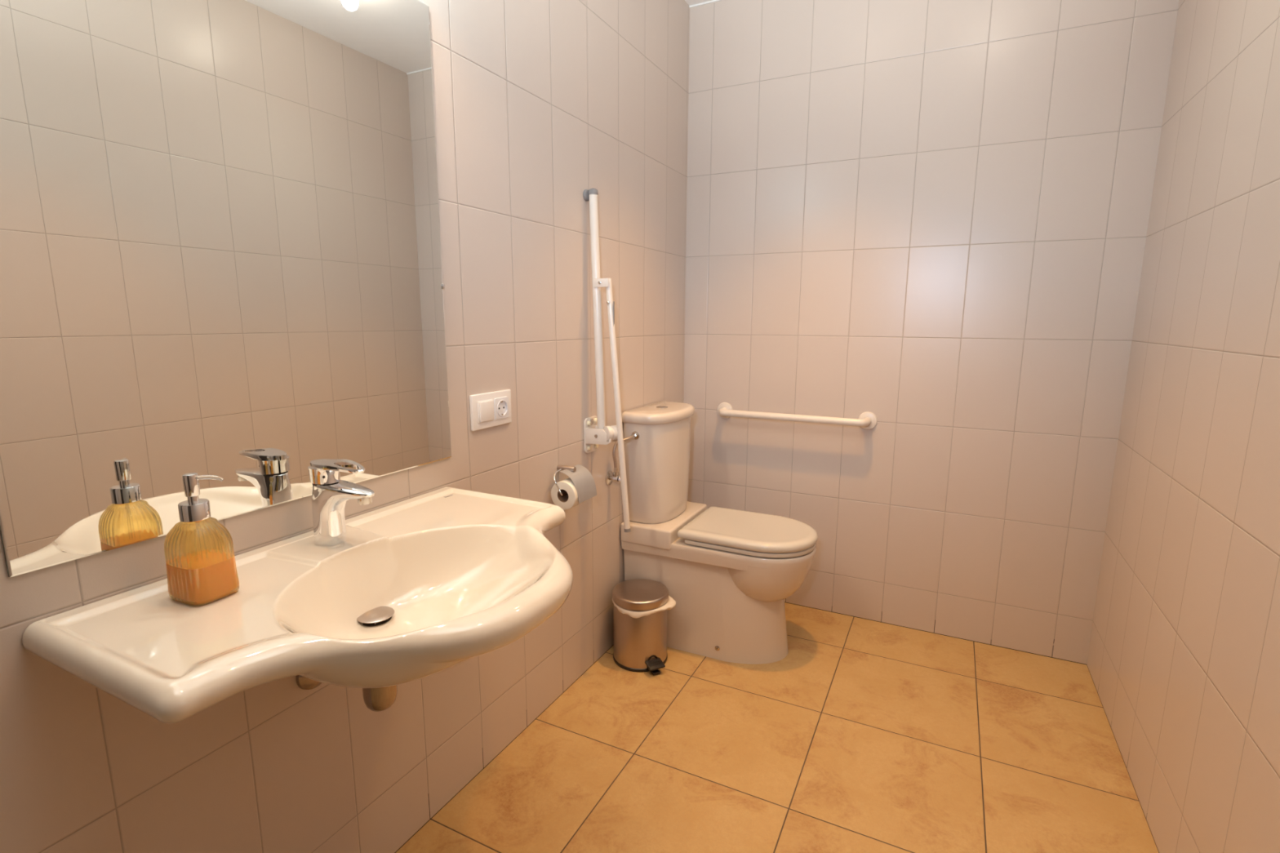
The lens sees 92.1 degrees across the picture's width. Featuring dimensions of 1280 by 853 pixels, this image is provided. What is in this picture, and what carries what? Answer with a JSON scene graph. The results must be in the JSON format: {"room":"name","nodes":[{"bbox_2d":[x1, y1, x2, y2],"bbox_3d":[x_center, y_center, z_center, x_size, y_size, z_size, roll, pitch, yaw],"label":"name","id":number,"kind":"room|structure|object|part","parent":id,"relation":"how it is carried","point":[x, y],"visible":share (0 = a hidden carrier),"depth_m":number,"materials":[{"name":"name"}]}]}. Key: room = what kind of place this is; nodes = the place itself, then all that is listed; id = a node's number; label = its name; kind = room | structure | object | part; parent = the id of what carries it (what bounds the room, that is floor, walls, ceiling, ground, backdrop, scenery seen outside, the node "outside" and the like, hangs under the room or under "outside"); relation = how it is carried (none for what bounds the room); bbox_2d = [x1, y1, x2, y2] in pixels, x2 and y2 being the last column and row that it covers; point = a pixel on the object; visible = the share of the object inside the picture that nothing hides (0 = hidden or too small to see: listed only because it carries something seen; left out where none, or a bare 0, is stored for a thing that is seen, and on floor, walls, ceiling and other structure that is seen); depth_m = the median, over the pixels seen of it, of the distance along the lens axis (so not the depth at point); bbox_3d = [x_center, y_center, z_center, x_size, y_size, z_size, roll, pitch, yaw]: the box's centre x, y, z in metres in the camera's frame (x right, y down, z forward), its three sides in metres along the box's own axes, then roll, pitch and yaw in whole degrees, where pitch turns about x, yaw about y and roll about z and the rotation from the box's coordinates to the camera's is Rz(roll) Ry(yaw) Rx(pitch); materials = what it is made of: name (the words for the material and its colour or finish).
{"room":"accessible bathroom","nodes":[
{"label":"accessible bathroom","id":0,"kind":"room"},
{"bbox_2d":[0,0,689,852],"bbox_3d":[-0.694,-0.213,1.135,0.120,2.716,3.990,5,11,26],"label":"wall","id":1,"kind":"structure","parent":0,"point":[538,104],"depth_m":1.57,"materials":[{"name":"tile"}]},
{"bbox_2d":[0,0,451,577],"bbox_3d":[-0.640,-0.358,1.073,0.008,1.002,0.805,5,11,26],"label":"wall mirror","id":2,"kind":"object","parent":1,"relation":"attached to","point":[220,254],"visible":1,"depth_m":0.98,"materials":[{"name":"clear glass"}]},
{"bbox_2d":[22,486,573,724],"bbox_3d":[-0.393,0.316,1.062,0.566,0.177,0.800,5,11,26],"label":"washbasin","id":3,"kind":"object","parent":1,"relation":"attached to","point":[433,583],"visible":0.97,"depth_m":0.92,"materials":[{"name":"ceramic"}]},
{"bbox_2d":[164,472,239,606],"bbox_3d":[-0.656,0.161,0.914,0.087,0.188,0.074,5,11,26],"label":"soap dispenser","id":4,"kind":"object","parent":3,"relation":"on","point":[199,551],"visible":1,"depth_m":0.89,"materials":[{"name":"orange glass"}]},
{"bbox_2d":[164,516,239,606],"bbox_3d":[-0.656,0.193,0.920,0.084,0.124,0.071,5,11,26],"label":"glass bottle","id":5,"kind":"object","parent":4,"relation":"attached to","point":[199,551],"depth_m":0.89,"materials":[{"name":"orange glass"}]},
{"bbox_2d":[307,458,374,546],"bbox_3d":[-0.531,0.141,1.110,0.148,0.153,0.052,5,11,26],"label":"tap","id":6,"kind":"object","parent":3,"relation":"on","point":[331,495],"visible":1,"depth_m":1.11,"materials":[{"name":"silver metal"}]},
{"bbox_3d":[-0.571,0.087,1.120,0.058,0.030,0.052,5,11,26],"label":"lever","id":7,"kind":"part","parent":6,"relation":"part of","materials":[{"name":"silver metal"}]},
{"bbox_3d":[-0.540,0.070,1.102,0.128,0.012,0.052,5,11,26],"label":"loop handle","id":8,"kind":"part","parent":6,"relation":"part of","materials":[{"name":"silver metal"}]},
{"bbox_2d":[295,675,397,711],"bbox_3d":[-0.549,0.442,1.163,0.218,0.173,0.072,5,11,26],"label":"trap","id":9,"kind":"object","parent":3,"relation":"attached to","point":[380,699],"visible":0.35,"depth_m":1.11,"materials":[{"name":"beige metal"}]},
{"bbox_2d":[362,684,397,711],"bbox_3d":[-0.478,0.479,1.133,0.059,0.081,0.059,5,11,26],"label":"cup","id":10,"kind":"object","parent":9,"relation":"on","point":[380,699],"depth_m":1.11,"materials":[{"name":"metal"}]},
{"bbox_2d":[469,389,511,431],"bbox_3d":[-0.389,-0.045,1.627,0.016,0.092,0.156,5,11,26],"label":"socket","id":11,"kind":"object","parent":1,"relation":"attached to","point":[491,409],"visible":1,"depth_m":1.61,"materials":[{"name":"white plastic"}]},
{"bbox_2d":[553,464,596,503],"bbox_3d":[-0.213,0.175,1.926,0.103,0.103,0.133,5,11,26],"label":"toilet paper holder","id":12,"kind":"object","parent":1,"relation":"attached to","point":[583,480],"visible":0.94,"depth_m":1.92,"materials":[{"name":"metal"}]},
{"bbox_3d":[-0.237,0.170,1.912,0.045,0.069,0.088,5,11,26],"label":"wire arm","id":13,"kind":"part","parent":12,"relation":"part of","materials":[{"name":"silver metal"}]},
{"bbox_3d":[-0.230,0.131,1.930,0.062,0.018,0.018,5,11,26],"label":"wall post","id":14,"kind":"part","parent":12,"relation":"part of","materials":[{"name":"metal"}]},
{"bbox_2d":[551,477,586,510],"bbox_3d":[-0.214,0.205,1.925,0.089,0.089,0.098,5,11,26],"label":"toilet roll","id":15,"kind":"object","parent":12,"relation":"hanging from","point":[569,500],"visible":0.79,"depth_m":1.88,"materials":[{"name":"paper"}]},
{"bbox_2d":[582,187,631,532],"bbox_3d":[-0.098,-0.201,2.024,0.161,1.113,0.087,5,11,26],"label":"grab bar","id":16,"kind":"object","parent":1,"relation":"attached to","point":[596,432],"visible":1,"depth_m":2.01,"materials":[{"name":"white metal"}]},
{"bbox_3d":[-0.167,0.027,2.101,0.007,0.120,0.083,5,11,26],"label":"wall plate","id":17,"kind":"part","parent":16,"relation":"part of","materials":[{"name":"white metal"}]},
{"bbox_3d":[-0.072,-0.064,2.025,0.091,0.826,0.020,6,11,29],"label":"support leg","id":18,"kind":"part","parent":16,"relation":"part of","materials":[{"name":"white metal"}]},
{"bbox_2d":[605,470,620,484],"bbox_3d":[-0.085,0.190,2.234,0.062,0.054,0.054,5,11,26],"label":"valve","id":19,"kind":"object","parent":1,"relation":"attached to","point":[611,477],"visible":0.92,"depth_m":2.23,"materials":[{"name":"silver metal"}]},
{"bbox_2d":[612,434,635,472],"bbox_3d":[-0.057,0.098,2.239,0.103,0.130,0.025,-8,13,-39],"label":"supply hose","id":20,"kind":"object","parent":19,"relation":"attached to","point":[633,436],"visible":0.88,"depth_m":2.22,"materials":[{"name":"silver metal"}]},
{"bbox_2d":[684,0,711,5],"bbox_3d":[0.085,-1.433,0.527,1.614,0.100,3.750,5,11,26],"label":"ceiling","id":21,"kind":"structure","parent":0,"point":[690,2],"depth_m":2.51,"materials":[{"name":"paint"}]},
{"bbox_2d":[395,602,1158,852],"bbox_3d":[0.076,1.145,0.977,1.614,0.100,3.750,5,11,26],"label":"floor","id":22,"kind":"structure","parent":0,"point":[868,736],"depth_m":1.76,"materials":[{"name":"tile"}]},
{"bbox_2d":[612,578,668,675],"bbox_3d":[0.012,0.729,2.273,0.232,0.273,0.210,5,11,26],"label":"pedal bin","id":23,"kind":"object","parent":22,"relation":"on","point":[640,644],"visible":0.99,"depth_m":2.20,"materials":[{"name":"silver metal"}]},
{"bbox_3d":[0.002,0.610,2.260,0.206,0.034,0.206,5,11,26],"label":"bin lid","id":24,"kind":"part","parent":23,"relation":"part of","materials":[{"name":"metal"}]},
{"bbox_2d":[612,595,675,618],"bbox_3d":[0.005,0.641,2.266,0.216,0.030,0.210,-4,11,-20],"label":"liner","id":25,"kind":"object","parent":23,"relation":"in","point":[670,604],"visible":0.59,"depth_m":2.18,"materials":[{"name":"white plastic"}]},
{"bbox_2d":[620,401,817,664],"bbox_3d":[0.322,0.391,2.365,0.698,0.909,0.386,5,11,26],"label":"toilet","id":26,"kind":"object","parent":22,"relation":"on","point":[729,574],"visible":0.98,"depth_m":2.28,"materials":[{"name":"ceramic"}]},
{"bbox_3d":[0.097,-0.054,2.402,0.188,0.040,0.382,5,11,26],"label":"cistern lid","id":27,"kind":"part","parent":26,"relation":"part of","materials":[{"name":"ceramic"}]},
{"bbox_3d":[0.423,0.387,2.312,0.472,0.032,0.362,5,11,26],"label":"seat lid","id":28,"kind":"part","parent":26,"relation":"part of","materials":[{"name":"plastic"}]},
{"bbox_3d":[0.433,0.413,2.312,0.441,0.018,0.352,5,11,26],"label":"seat","id":29,"kind":"part","parent":26,"relation":"part of","materials":[{"name":"plastic"}]},
{"bbox_3d":[0.463,0.549,2.320,0.364,0.185,0.352,5,11,26],"label":"bowl","id":30,"kind":"part","parent":26,"relation":"part of","materials":[{"name":"ceramic"}]},
{"bbox_2d":[683,0,1179,665],"bbox_3d":[0.949,-0.438,2.455,1.614,2.716,0.120,5,11,26],"label":"wall","id":31,"kind":"structure","parent":0,"point":[928,218],"depth_m":2.32,"materials":[{"name":"tile"}]},
{"bbox_2d":[688,0,721,8],"bbox_3d":[0.925,-1.665,2.184,1.614,0.006,0.006,5,11,26],"label":"trim","id":32,"kind":"structure","parent":31,"relation":"attached to","point":[712,1],"depth_m":2.51,"materials":[{"name":"paint"}]},
{"bbox_2d":[717,402,877,429],"bbox_3d":[0.628,-0.041,2.572,0.673,0.073,0.084,5,11,26],"label":"grab rail","id":33,"kind":"object","parent":31,"relation":"attached to","point":[866,420],"visible":1,"depth_m":2.51,"materials":[{"name":"white metal"}]},
{"bbox_2d":[1086,0,1279,852],"bbox_3d":[0.855,-0.074,0.369,0.120,2.716,3.990,5,11,26],"label":"wall","id":34,"kind":"structure","parent":0,"point":[1183,664],"depth_m":1.42,"materials":[{"name":"tile"}]}
]}

